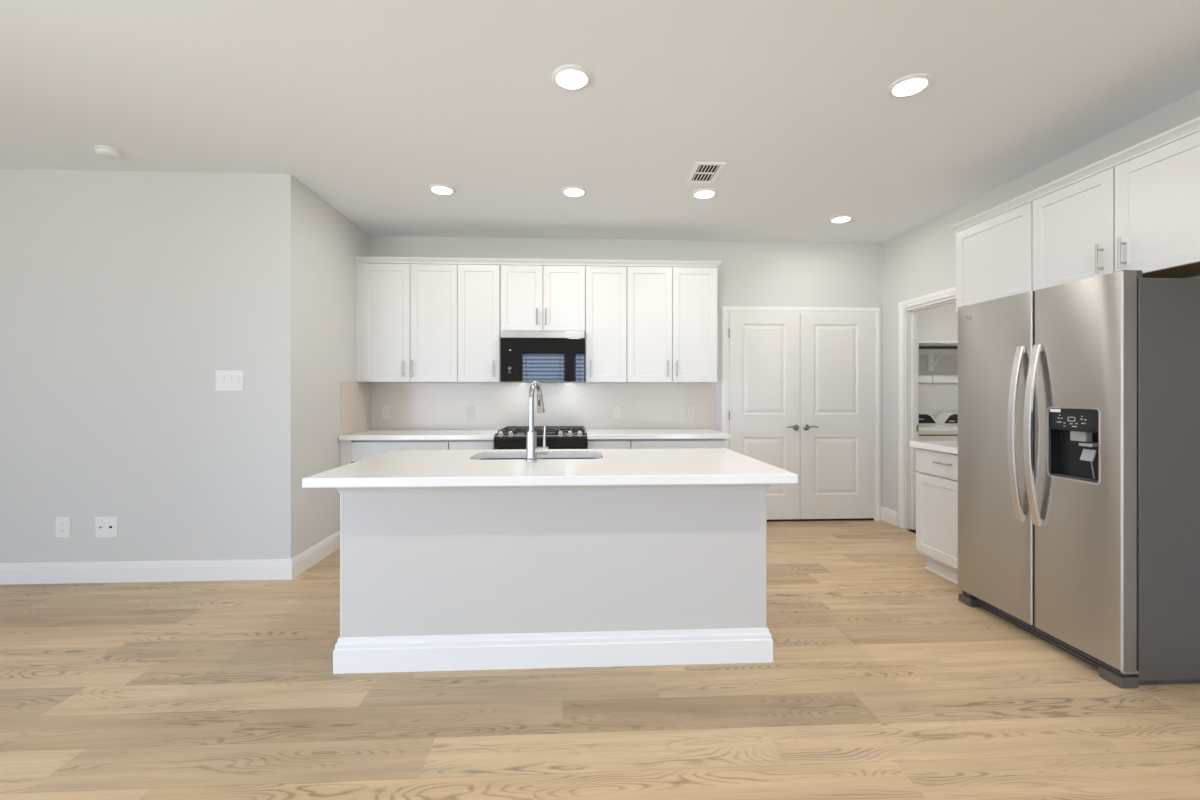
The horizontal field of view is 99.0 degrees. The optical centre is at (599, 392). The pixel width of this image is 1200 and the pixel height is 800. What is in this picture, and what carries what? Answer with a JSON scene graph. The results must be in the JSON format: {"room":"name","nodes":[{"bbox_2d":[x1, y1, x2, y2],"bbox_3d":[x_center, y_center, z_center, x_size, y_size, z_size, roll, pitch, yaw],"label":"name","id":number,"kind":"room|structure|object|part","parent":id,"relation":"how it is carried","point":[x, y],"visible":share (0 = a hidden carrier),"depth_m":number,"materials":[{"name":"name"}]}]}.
{"room":"kitchen","nodes":[
{"label":"kitchen","id":0,"kind":"room"},
{"bbox_2d":[0,168,299,562],"bbox_3d":[-3.735,-0.112,3.452,3.275,2.743,0.120,0,0,-3],"label":"wall","id":1,"kind":"structure","parent":0,"point":[124,295],"depth_m":3.42,"materials":[{"name":"white paint"}]},
{"bbox_2d":[56,517,70,536],"bbox_3d":[-3.561,0.890,3.395,0.090,0.133,0.010,0,0,-3],"label":"wall outlet","id":2,"kind":"object","parent":1,"relation":"attached to","point":[63,524],"visible":1,"depth_m":3.39,"materials":[{"name":"white plastic"}]},
{"bbox_2d":[95,517,117,536],"bbox_3d":[-3.286,0.892,3.406,0.138,0.135,0.016,0,0,-3],"label":"outlet","id":3,"kind":"object","parent":1,"relation":"attached to","point":[104,526],"visible":1,"depth_m":3.41,"materials":[{"name":"white plastic"}]},
{"bbox_2d":[0,530,339,584],"bbox_3d":[-3.742,1.192,3.749,3.290,0.136,0.746,0,0,-3],"label":"baseboard","id":4,"kind":"structure","parent":1,"relation":"attached to","point":[244,569],"depth_m":3.42,"materials":[{"name":"white paint"}]},
{"bbox_2d":[216,370,243,390],"bbox_3d":[-2.494,-0.084,3.445,0.181,0.138,0.014,0,0,-3],"label":"light switch","id":5,"kind":"object","parent":1,"relation":"attached to","point":[226,380],"visible":1,"depth_m":3.44,"materials":[{"name":"white plastic"}]},
{"bbox_2d":[300,182,370,552],"bbox_3d":[-2.193,-0.112,4.208,0.120,2.743,1.240,0,0,-3],"label":"wall","id":6,"kind":"structure","parent":0,"point":[330,242],"depth_m":3.94,"materials":[{"name":"white paint"}]},
{"bbox_2d":[0,0,1199,242],"bbox_3d":[-0.013,-1.533,1.091,10.720,0.100,9.220,0,0,-3],"label":"ceiling","id":7,"kind":"structure","parent":0,"point":[370,105],"depth_m":2.56,"materials":[{"name":"white paint"}]},
{"bbox_2d":[93,145,123,158],"bbox_3d":[-3.001,-1.464,3.127,0.136,0.038,0.136,0,0,-3],"label":"smoke detector","id":8,"kind":"object","parent":7,"relation":"attached to","point":[104,151],"visible":1,"depth_m":3.10,"materials":[{"name":"white plastic"}]},
{"bbox_2d":[429,184,454,194],"bbox_3d":[-1.148,-1.473,3.722,0.187,0.020,0.187,0,0,-3],"label":"recessed light","id":9,"kind":"object","parent":7,"relation":"in","point":[442,189],"visible":1,"depth_m":3.69,"materials":[{"name":"white plastic"}]},
{"bbox_2d":[552,65,591,89],"bbox_3d":[-0.132,-1.473,2.404,0.187,0.020,0.187,0,0,-3],"label":"recessed light","id":10,"kind":"object","parent":7,"relation":"in","point":[567,77],"visible":1,"depth_m":2.38,"materials":[{"name":"white plastic"}]},
{"bbox_2d":[561,186,586,196],"bbox_3d":[-0.191,-1.473,3.759,0.187,0.020,0.187,0,0,-3],"label":"recessed light","id":11,"kind":"object","parent":7,"relation":"in","point":[571,191],"visible":1,"depth_m":3.73,"materials":[{"name":"white plastic"}]},
{"bbox_2d":[692,188,717,198],"bbox_3d":[0.776,-1.473,3.797,0.187,0.020,0.187,0,0,-3],"label":"recessed light","id":12,"kind":"object","parent":7,"relation":"in","point":[704,193],"visible":1,"depth_m":3.77,"materials":[{"name":"white plastic"}]},
{"bbox_2d":[686,162,725,182],"bbox_3d":[0.706,-1.479,3.443,0.196,0.007,0.310,0,0,-3],"label":"ceiling vent","id":13,"kind":"object","parent":7,"relation":"in","point":[702,172],"visible":1,"depth_m":3.43,"materials":[{"name":"white metal"}]},
{"bbox_2d":[829,215,852,222],"bbox_3d":[2.048,-1.473,4.351,0.187,0.020,0.187,0,0,-3],"label":"recessed light","id":14,"kind":"object","parent":7,"relation":"in","point":[841,218],"visible":1,"depth_m":4.32,"materials":[{"name":"white plastic"}]},
{"bbox_2d":[887,73,932,97],"bbox_3d":[1.492,-1.473,2.466,0.187,0.020,0.187,0,0,-3],"label":"recessed light","id":15,"kind":"object","parent":7,"relation":"in","point":[912,84],"visible":1,"depth_m":2.44,"materials":[{"name":"white plastic"}]},
{"bbox_2d":[0,520,1199,799],"bbox_3d":[-0.049,1.260,0.999,10.600,0.001,9.400,0,0,-3],"label":"floor","id":16,"kind":"structure","parent":0,"point":[880,683],"depth_m":2.07,"materials":[{"name":"brown wood"}]},
{"bbox_2d":[340,440,449,466],"bbox_3d":[-1.706,0.824,4.508,0.878,0.871,0.672,0,0,-3],"label":"base cabinet","id":17,"kind":"object","parent":16,"relation":"on","point":[358,450],"visible":0.02,"depth_m":4.21,"materials":[{"name":"white paint"}]},
{"bbox_3d":[-1.648,0.483,4.225,0.782,0.158,0.020,0,0,-3],"label":"drawer","id":18,"kind":"part","parent":17,"relation":"part of","materials":[{"name":"white paint"}]},
{"bbox_2d":[339,429,499,439],"bbox_3d":[-1.516,0.366,4.522,1.250,0.040,0.666,0,0,-3],"label":"countertop","id":19,"kind":"structure","parent":17,"relation":"on","point":[444,434],"depth_m":4.22,"materials":[{"name":"white stone"}]},
{"bbox_2d":[449,440,493,449],"bbox_3d":[-1.081,0.824,4.539,0.372,0.871,0.672,0,0,-3],"label":"base cabinet","id":20,"kind":"object","parent":16,"relation":"on","point":[453,444],"visible":0.03,"depth_m":4.25,"materials":[{"name":"white paint"}]},
{"bbox_2d":[494,426,586,449],"bbox_3d":[-0.506,0.787,4.542,0.760,0.946,0.714,0,0,-3],"label":"gas range","id":21,"kind":"object","parent":16,"relation":"on","point":[509,437],"visible":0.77,"depth_m":4.24,"materials":[{"name":"black metal"}]},
{"bbox_3d":[-0.492,0.405,4.250,0.760,0.125,0.058,0,0,-3],"label":"control panel","id":22,"kind":"part","parent":21,"relation":"part of","materials":[{"name":"black metal"}]},
{"bbox_2d":[496,428,585,433],"bbox_3d":[-0.508,0.341,4.589,0.760,0.006,0.620,0,0,-3],"label":"cooktop","id":23,"kind":"object","parent":21,"relation":"in","point":[504,430],"depth_m":4.38,"materials":[{"name":"black metal"}]},
{"bbox_2d":[333,458,772,673],"bbox_3d":[-0.214,0.824,2.746,2.008,0.871,0.804,0,0,-3],"label":"kitchen island","id":24,"kind":"object","parent":16,"relation":"on","point":[470,577],"visible":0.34,"depth_m":2.36,"materials":[{"name":"grey paint"}]},
{"bbox_3d":[-1.191,0.824,2.674,0.005,0.871,0.713,0,0,-3],"label":"panel","id":25,"kind":"part","parent":24,"relation":"part of","materials":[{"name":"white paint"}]},
{"bbox_2d":[302,448,797,487],"bbox_3d":[-0.209,0.366,2.641,2.050,0.040,1.033,0,0,-3],"label":"island countertop","id":26,"kind":"structure","parent":24,"relation":"on","point":[688,466],"depth_m":2.29,"materials":[{"name":"white stone"}]},
{"bbox_2d":[526,381,547,460],"bbox_3d":[-0.326,0.140,2.699,0.114,0.410,0.231,0,0,-3],"label":"kitchen faucet","id":27,"kind":"object","parent":26,"relation":"on","point":[532,450],"visible":1,"depth_m":2.60,"materials":[{"name":"silver metal"}]},
{"bbox_3d":[-0.338,0.066,2.687,0.027,0.261,0.180,0,0,9],"label":"spout","id":28,"kind":"part","parent":27,"relation":"part of","materials":[{"name":"silver metal"}]},
{"bbox_3d":[-0.283,0.224,2.614,0.016,0.108,0.016,0,0,-3],"label":"handle lever","id":29,"kind":"part","parent":27,"relation":"part of","materials":[{"name":"silver metal"}]},
{"bbox_2d":[479,458,598,459],"bbox_3d":[-0.344,0.489,2.857,0.726,0.202,0.384,0,0,-3],"label":"sink","id":30,"kind":"object","parent":26,"relation":"in","point":[489,458],"visible":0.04,"depth_m":3.03,"materials":[{"name":"silver metal"}]},
{"bbox_3d":[-0.528,0.489,2.848,0.357,0.202,0.384,0,0,-3],"label":"bowl","id":31,"kind":"part","parent":30,"relation":"part of","materials":[{"name":"silver metal"}]},
{"bbox_3d":[-0.159,0.489,2.866,0.357,0.202,0.384,0,0,-3],"label":"bowl","id":32,"kind":"part","parent":30,"relation":"part of","materials":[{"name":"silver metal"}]},
{"bbox_3d":[-0.211,0.421,2.682,2.001,0.066,0.671,0,0,-3],"label":"moulding","id":33,"kind":"part","parent":24,"relation":"part of","materials":[{"name":"grey paint"}]},
{"bbox_3d":[-0.210,1.183,2.681,2.008,0.153,0.674,0,0,-3],"label":"baseboard","id":34,"kind":"part","parent":24,"relation":"part of","materials":[{"name":"white paint"}]},
{"bbox_3d":[-0.198,0.824,2.415,1.953,0.871,0.100,0,0,-3],"label":"panel","id":35,"kind":"part","parent":24,"relation":"part of","materials":[{"name":"grey paint"}]},
{"bbox_2d":[587,439,629,448],"bbox_3d":[0.062,0.824,4.595,0.364,0.871,0.672,0,0,-3],"label":"base cabinet","id":36,"kind":"object","parent":16,"relation":"on","point":[591,443],"visible":0.02,"depth_m":4.30,"materials":[{"name":"white paint"}]},
{"bbox_2d":[630,439,725,448],"bbox_3d":[0.652,0.824,4.623,0.816,0.871,0.672,0,0,-3],"label":"base cabinet","id":37,"kind":"object","parent":16,"relation":"on","point":[634,443],"visible":0.02,"depth_m":4.33,"materials":[{"name":"white paint"}]},
{"bbox_2d":[585,429,730,438],"bbox_3d":[0.481,0.366,4.620,1.212,0.040,0.666,0,0,-3],"label":"countertop","id":38,"kind":"structure","parent":37,"relation":"on","point":[591,433],"depth_m":4.32,"materials":[{"name":"white stone"}]},
{"bbox_2d":[916,448,957,584],"bbox_3d":[2.560,0.824,3.424,0.648,0.871,0.546,0,0,-3],"label":"base cabinet","id":39,"kind":"object","parent":16,"relation":"on","point":[937,477],"visible":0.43,"depth_m":3.47,"materials":[{"name":"white paint"}]},
{"bbox_2d":[909,441,957,453],"bbox_3d":[2.562,0.366,3.426,0.643,0.040,0.555,0,0,-3],"label":"countertop","id":40,"kind":"structure","parent":39,"relation":"on","point":[943,446],"depth_m":3.48,"materials":[{"name":"white stone"}]},
{"bbox_3d":[2.287,0.477,3.405,0.020,0.158,0.530,0,0,-3],"label":"drawer","id":41,"kind":"part","parent":39,"relation":"part of","materials":[{"name":"white paint"}]},
{"bbox_3d":[2.607,1.252,3.426,0.519,0.015,0.546,0,0,-3],"label":"shoe moulding","id":42,"kind":"part","parent":39,"relation":"part of","materials":[{"name":"white paint"}]},
{"bbox_3d":[2.259,0.465,3.369,0.041,0.012,0.150,0,0,-3],"label":"bar handle","id":43,"kind":"part","parent":39,"relation":"part of","materials":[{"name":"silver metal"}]},
{"bbox_2d":[919,413,957,440],"bbox_3d":[3.282,0.738,5.273,0.660,1.045,0.646,0,0,-3],"label":"washing machine","id":44,"kind":"object","parent":16,"relation":"on","point":[929,429],"visible":0.22,"depth_m":4.96,"materials":[{"name":"white metal"}]},
{"bbox_3d":[3.286,0.339,5.191,0.580,0.010,0.410,0,0,-3],"label":"lid","id":45,"kind":"part","parent":44,"relation":"part of","materials":[{"name":"white ceramic"}]},
{"bbox_2d":[935,413,957,425],"bbox_3d":[3.961,0.738,5.306,0.660,1.045,0.646,0,0,-3],"label":"dryer","id":46,"kind":"object","parent":16,"relation":"on","point":[949,419],"visible":0.04,"depth_m":5.45,"materials":[{"name":"white metal"}]},
{"bbox_2d":[958,270,1199,687],"bbox_3d":[2.509,0.367,2.659,0.768,1.786,0.941,0,0,-3],"label":"refrigerator","id":47,"kind":"object","parent":16,"relation":"on","point":[1079,401],"visible":1,"depth_m":2.32,"materials":[{"name":"grey metal"}]},
{"bbox_3d":[2.216,0.332,2.861,0.065,1.701,0.509,0,0,-3],"label":"fridge door","id":48,"kind":"part","parent":47,"relation":"part of","materials":[{"name":"silver metal"}]},
{"bbox_3d":[2.159,0.210,2.656,0.069,0.904,0.040,0,0,-3],"label":"door handle","id":49,"kind":"part","parent":47,"relation":"part of","materials":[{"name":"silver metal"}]},
{"bbox_3d":[2.164,0.210,2.561,0.069,0.904,0.040,0,0,-3],"label":"door handle","id":50,"kind":"part","parent":47,"relation":"part of","materials":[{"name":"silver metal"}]},
{"bbox_3d":[2.239,0.332,2.384,0.065,1.701,0.418,0,0,-3],"label":"freezer door","id":51,"kind":"part","parent":47,"relation":"part of","materials":[{"name":"silver metal"}]},
{"bbox_2d":[1079,442,1098,446],"bbox_3d":[2.239,0.235,2.343,0.038,0.018,0.062,0,0,-3],"label":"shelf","id":52,"kind":"object","parent":47,"relation":"attached to","point":[1085,444],"depth_m":2.33,"materials":[{"name":"grey plastic"}]},
{"bbox_3d":[2.583,1.245,2.663,0.580,0.030,0.881,0,0,-3],"label":"frame","id":53,"kind":"part","parent":47,"relation":"part of","materials":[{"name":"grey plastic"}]},
{"bbox_2d":[371,236,882,505],"bbox_3d":[0.319,-0.112,5.011,5.215,2.743,0.120,0,0,-3],"label":"wall","id":54,"kind":"structure","parent":0,"point":[749,273],"depth_m":5.01,"materials":[{"name":"white paint"}]},
{"bbox_2d":[383,406,390,417],"bbox_3d":[-2.013,0.182,4.827,0.072,0.115,0.010,0,0,-3],"label":"outlet","id":55,"kind":"object","parent":54,"relation":"attached to","point":[386,409],"visible":1,"depth_m":4.82,"materials":[{"name":"white plastic"}]},
{"bbox_2d":[356,263,457,381],"bbox_3d":[-1.712,-0.623,4.663,0.880,1.046,0.362,0,0,-3],"label":"upper cabinet","id":56,"kind":"object","parent":54,"relation":"attached to","point":[407,314],"visible":0.99,"depth_m":4.52,"materials":[{"name":"white paint"}]},
{"bbox_3d":[-1.887,-0.620,4.523,0.410,1.040,0.020,0,0,-3],"label":"door","id":57,"kind":"part","parent":56,"relation":"part of","materials":[{"name":"white paint"}]},
{"bbox_3d":[-1.650,-0.218,4.505,0.012,0.150,0.041,0,0,-3],"label":"bar handle","id":58,"kind":"part","parent":56,"relation":"part of","materials":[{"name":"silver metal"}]},
{"bbox_3d":[-1.472,-0.620,4.544,0.408,1.040,0.020,0,0,-3],"label":"door","id":59,"kind":"part","parent":56,"relation":"part of","materials":[{"name":"white paint"}]},
{"bbox_2d":[355,257,721,267],"bbox_3d":[-0.527,-1.171,4.733,3.254,0.046,0.350,0,0,-3],"label":"crown molding","id":60,"kind":"structure","parent":56,"relation":"attached to","point":[380,260],"depth_m":4.57,"materials":[{"name":"white paint"}]},
{"bbox_2d":[467,406,474,417],"bbox_3d":[-1.224,0.182,4.865,0.072,0.115,0.010,0,0,-3],"label":"outlet","id":61,"kind":"object","parent":54,"relation":"attached to","point":[470,409],"visible":1,"depth_m":4.86,"materials":[{"name":"white plastic"}]},
{"bbox_2d":[458,264,504,382],"bbox_3d":[-1.084,-0.623,4.694,0.373,1.046,0.362,0,0,-3],"label":"upper cabinet","id":62,"kind":"object","parent":54,"relation":"attached to","point":[479,286],"visible":0.99,"depth_m":4.56,"materials":[{"name":"white paint"}]},
{"bbox_2d":[340,381,714,434],"bbox_3d":[-0.506,0.122,4.595,3.288,0.445,0.632,0,0,-3],"label":"backsplash","id":63,"kind":"structure","parent":54,"relation":"attached to","point":[414,405],"depth_m":4.89,"materials":[{"name":"tile"}]},
{"bbox_2d":[501,265,584,330],"bbox_3d":[-0.517,-0.852,4.721,0.758,0.589,0.362,0,0,-3],"label":"upper cabinet","id":64,"kind":"object","parent":54,"relation":"attached to","point":[533,297],"visible":0.99,"depth_m":4.58,"materials":[{"name":"white paint"}]},
{"bbox_3d":[-0.700,-0.849,4.581,0.372,0.583,0.020,0,0,-3],"label":"door","id":65,"kind":"part","parent":64,"relation":"part of","materials":[{"name":"white paint"}]},
{"bbox_3d":[-0.560,-0.680,4.559,0.012,0.150,0.041,0,0,-3],"label":"bar handle","id":66,"kind":"part","parent":64,"relation":"part of","materials":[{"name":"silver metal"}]},
{"bbox_2d":[501,331,584,382],"bbox_3d":[-0.514,-0.321,4.708,0.739,0.450,0.389,0,0,-3],"label":"microwave","id":67,"kind":"object","parent":64,"relation":"attached to","point":[526,356],"visible":1,"depth_m":4.52,"materials":[{"name":"black plastic"}]},
{"bbox_3d":[-0.481,-0.680,4.562,0.012,0.150,0.041,0,0,-3],"label":"bar handle","id":68,"kind":"part","parent":64,"relation":"part of","materials":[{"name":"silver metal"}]},
{"bbox_3d":[-0.322,-0.849,4.600,0.372,0.583,0.020,0,0,-3],"label":"door","id":69,"kind":"part","parent":64,"relation":"part of","materials":[{"name":"white paint"}]},
{"bbox_2d":[585,266,626,382],"bbox_3d":[0.049,-0.623,4.749,0.373,1.046,0.362,0,0,-3],"label":"upper cabinet","id":70,"kind":"object","parent":54,"relation":"attached to","point":[605,286],"visible":0.99,"depth_m":4.62,"materials":[{"name":"white paint"}]},
{"bbox_2d":[613,406,620,417],"bbox_3d":[0.165,0.182,4.933,0.072,0.115,0.010,0,0,-3],"label":"outlet","id":71,"kind":"object","parent":54,"relation":"attached to","point":[616,409],"visible":1,"depth_m":4.93,"materials":[{"name":"white plastic"}]},
{"bbox_2d":[624,267,716,382],"bbox_3d":[0.650,-0.623,4.778,0.826,1.046,0.362,0,0,-3],"label":"upper cabinet","id":72,"kind":"object","parent":54,"relation":"attached to","point":[672,311],"visible":0.98,"depth_m":4.64,"materials":[{"name":"white paint"}]},
{"bbox_3d":[0.450,-0.620,4.638,0.407,1.040,0.020,0,0,-3],"label":"door","id":73,"kind":"part","parent":72,"relation":"part of","materials":[{"name":"white paint"}]},
{"bbox_3d":[0.612,-0.218,4.616,0.012,0.150,0.041,0,0,-3],"label":"bar handle","id":74,"kind":"part","parent":72,"relation":"part of","materials":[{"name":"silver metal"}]},
{"bbox_3d":[0.863,-0.620,4.658,0.407,1.040,0.020,0,0,-3],"label":"door","id":75,"kind":"part","parent":72,"relation":"part of","materials":[{"name":"white paint"}]},
{"bbox_2d":[687,406,694,417],"bbox_3d":[0.884,0.182,4.968,0.072,0.115,0.010,0,0,-3],"label":"outlet","id":76,"kind":"object","parent":54,"relation":"attached to","point":[690,409],"visible":1,"depth_m":4.96,"materials":[{"name":"white plastic"}]},
{"bbox_2d":[729,312,799,519],"bbox_3d":[1.606,0.222,4.981,0.708,2.028,0.062,0,0,-3],"label":"door","id":77,"kind":"structure","parent":54,"relation":"in","point":[764,347],"depth_m":5.00,"materials":[{"name":"white paint"}]},
{"bbox_3d":[1.881,0.338,4.988,0.136,0.060,0.050,0,0,-3],"label":"lever handle","id":78,"kind":"part","parent":77,"relation":"part of","materials":[{"name":"silver metal"}]},
{"bbox_2d":[722,306,880,520],"bbox_3d":[1.980,0.209,5.024,1.586,2.102,0.017,0,0,-3],"label":"door frame","id":79,"kind":"structure","parent":54,"relation":"attached to","point":[725,310],"depth_m":5.04,"materials":[{"name":"white paint"}]},
{"bbox_2d":[766,518,873,521],"bbox_3d":[1.982,1.248,5.031,1.450,0.022,0.004,0,0,-3],"label":"threshold","id":80,"kind":"object","parent":54,"relation":"in","point":[851,519],"depth_m":5.04,"materials":[{"name":"black"}]},
{"bbox_2d":[800,312,874,518],"bbox_3d":[2.340,0.222,5.017,0.751,2.028,0.062,0,0,-3],"label":"door","id":81,"kind":"structure","parent":54,"relation":"in","point":[837,413],"depth_m":5.04,"materials":[{"name":"white paint"}]},
{"bbox_3d":[2.061,0.338,4.997,0.136,0.060,0.050,0,0,-3],"label":"lever handle","id":82,"kind":"part","parent":81,"relation":"part of","materials":[{"name":"silver metal"}]},
{"bbox_2d":[919,302,957,418],"bbox_3d":[3.936,-0.112,5.709,2.080,2.743,0.120,0,0,-3],"label":"wall","id":83,"kind":"structure","parent":0,"point":[940,323],"depth_m":5.64,"materials":[{"name":"white paint"}]},
{"bbox_2d":[919,341,957,370],"bbox_3d":[3.946,-0.389,5.498,2.076,0.298,0.299,0,0,-3],"label":"shelf","id":84,"kind":"object","parent":83,"relation":"attached to","point":[931,348],"visible":0.38,"depth_m":5.57,"materials":[{"name":"white paint"}]},
{"bbox_3d":[3.952,-0.478,5.389,2.074,0.032,0.032,0,0,-3],"label":"hanging rod","id":85,"kind":"part","parent":84,"relation":"part of","materials":[{"name":"black metal"}]},
{"bbox_2d":[919,375,957,382],"bbox_3d":[3.940,-0.155,5.637,2.076,0.080,0.021,0,0,-3],"label":"wall rail","id":86,"kind":"object","parent":83,"relation":"attached to","point":[922,378],"visible":0.36,"depth_m":5.62,"materials":[{"name":"white paint"}]},
{"bbox_2d":[883,90,1199,532],"bbox_3d":[3.069,-0.112,0.916,0.120,2.743,8.330,0,0,-3],"label":"wall","id":87,"kind":"structure","parent":0,"point":[920,261],"depth_m":4.34,"materials":[{"name":"white paint"}]},
{"bbox_2d":[881,506,897,525],"bbox_3d":[2.796,1.192,4.952,0.032,0.136,0.240,0,0,-3],"label":"baseboard","id":88,"kind":"structure","parent":87,"relation":"attached to","point":[888,515],"depth_m":4.95,"materials":[{"name":"white paint"}]},
{"bbox_2d":[898,287,955,529],"bbox_3d":[2.893,0.205,4.348,0.137,2.110,0.947,0,0,-3],"label":"door frame","id":89,"kind":"structure","parent":87,"relation":"attached to","point":[912,314],"depth_m":4.73,"materials":[{"name":"white paint"}]},
{"bbox_2d":[956,202,1032,312],"bbox_3d":[2.721,-0.860,3.360,0.333,0.572,0.612,0,0,-3],"label":"upper cabinet","id":90,"kind":"object","parent":87,"relation":"attached to","point":[994,256],"visible":0.6,"depth_m":3.31,"materials":[{"name":"white paint"}]},
{"bbox_2d":[1033,131,1199,290],"bbox_3d":[2.739,-0.860,2.590,0.373,0.572,0.925,0,0,-3],"label":"upper cabinet","id":91,"kind":"object","parent":87,"relation":"attached to","point":[1142,212],"visible":0.96,"depth_m":2.52,"materials":[{"name":"white paint"}]},
{"bbox_3d":[2.591,-0.857,2.814,0.020,0.566,0.457,0,0,-3],"label":"door","id":92,"kind":"part","parent":91,"relation":"part of","materials":[{"name":"white paint"}]},
{"bbox_2d":[949,116,1199,231],"bbox_3d":[2.754,-1.171,2.452,0.355,0.046,2.500,0,0,-3],"label":"crown molding","id":93,"kind":"structure","parent":91,"relation":"attached to","point":[1190,127],"depth_m":2.69,"materials":[{"name":"white paint"}]},
{"bbox_3d":[2.570,-0.690,2.635,0.041,0.150,0.012,0,0,-3],"label":"bar handle","id":94,"kind":"part","parent":91,"relation":"part of","materials":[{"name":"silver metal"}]},
{"bbox_3d":[2.575,-0.690,2.527,0.041,0.150,0.012,0,0,-3],"label":"bar handle","id":95,"kind":"part","parent":91,"relation":"part of","materials":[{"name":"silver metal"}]},
{"bbox_3d":[2.613,-0.857,2.352,0.020,0.566,0.455,0,0,-3],"label":"door","id":96,"kind":"part","parent":91,"relation":"part of","materials":[{"name":"white paint"}]}
]}

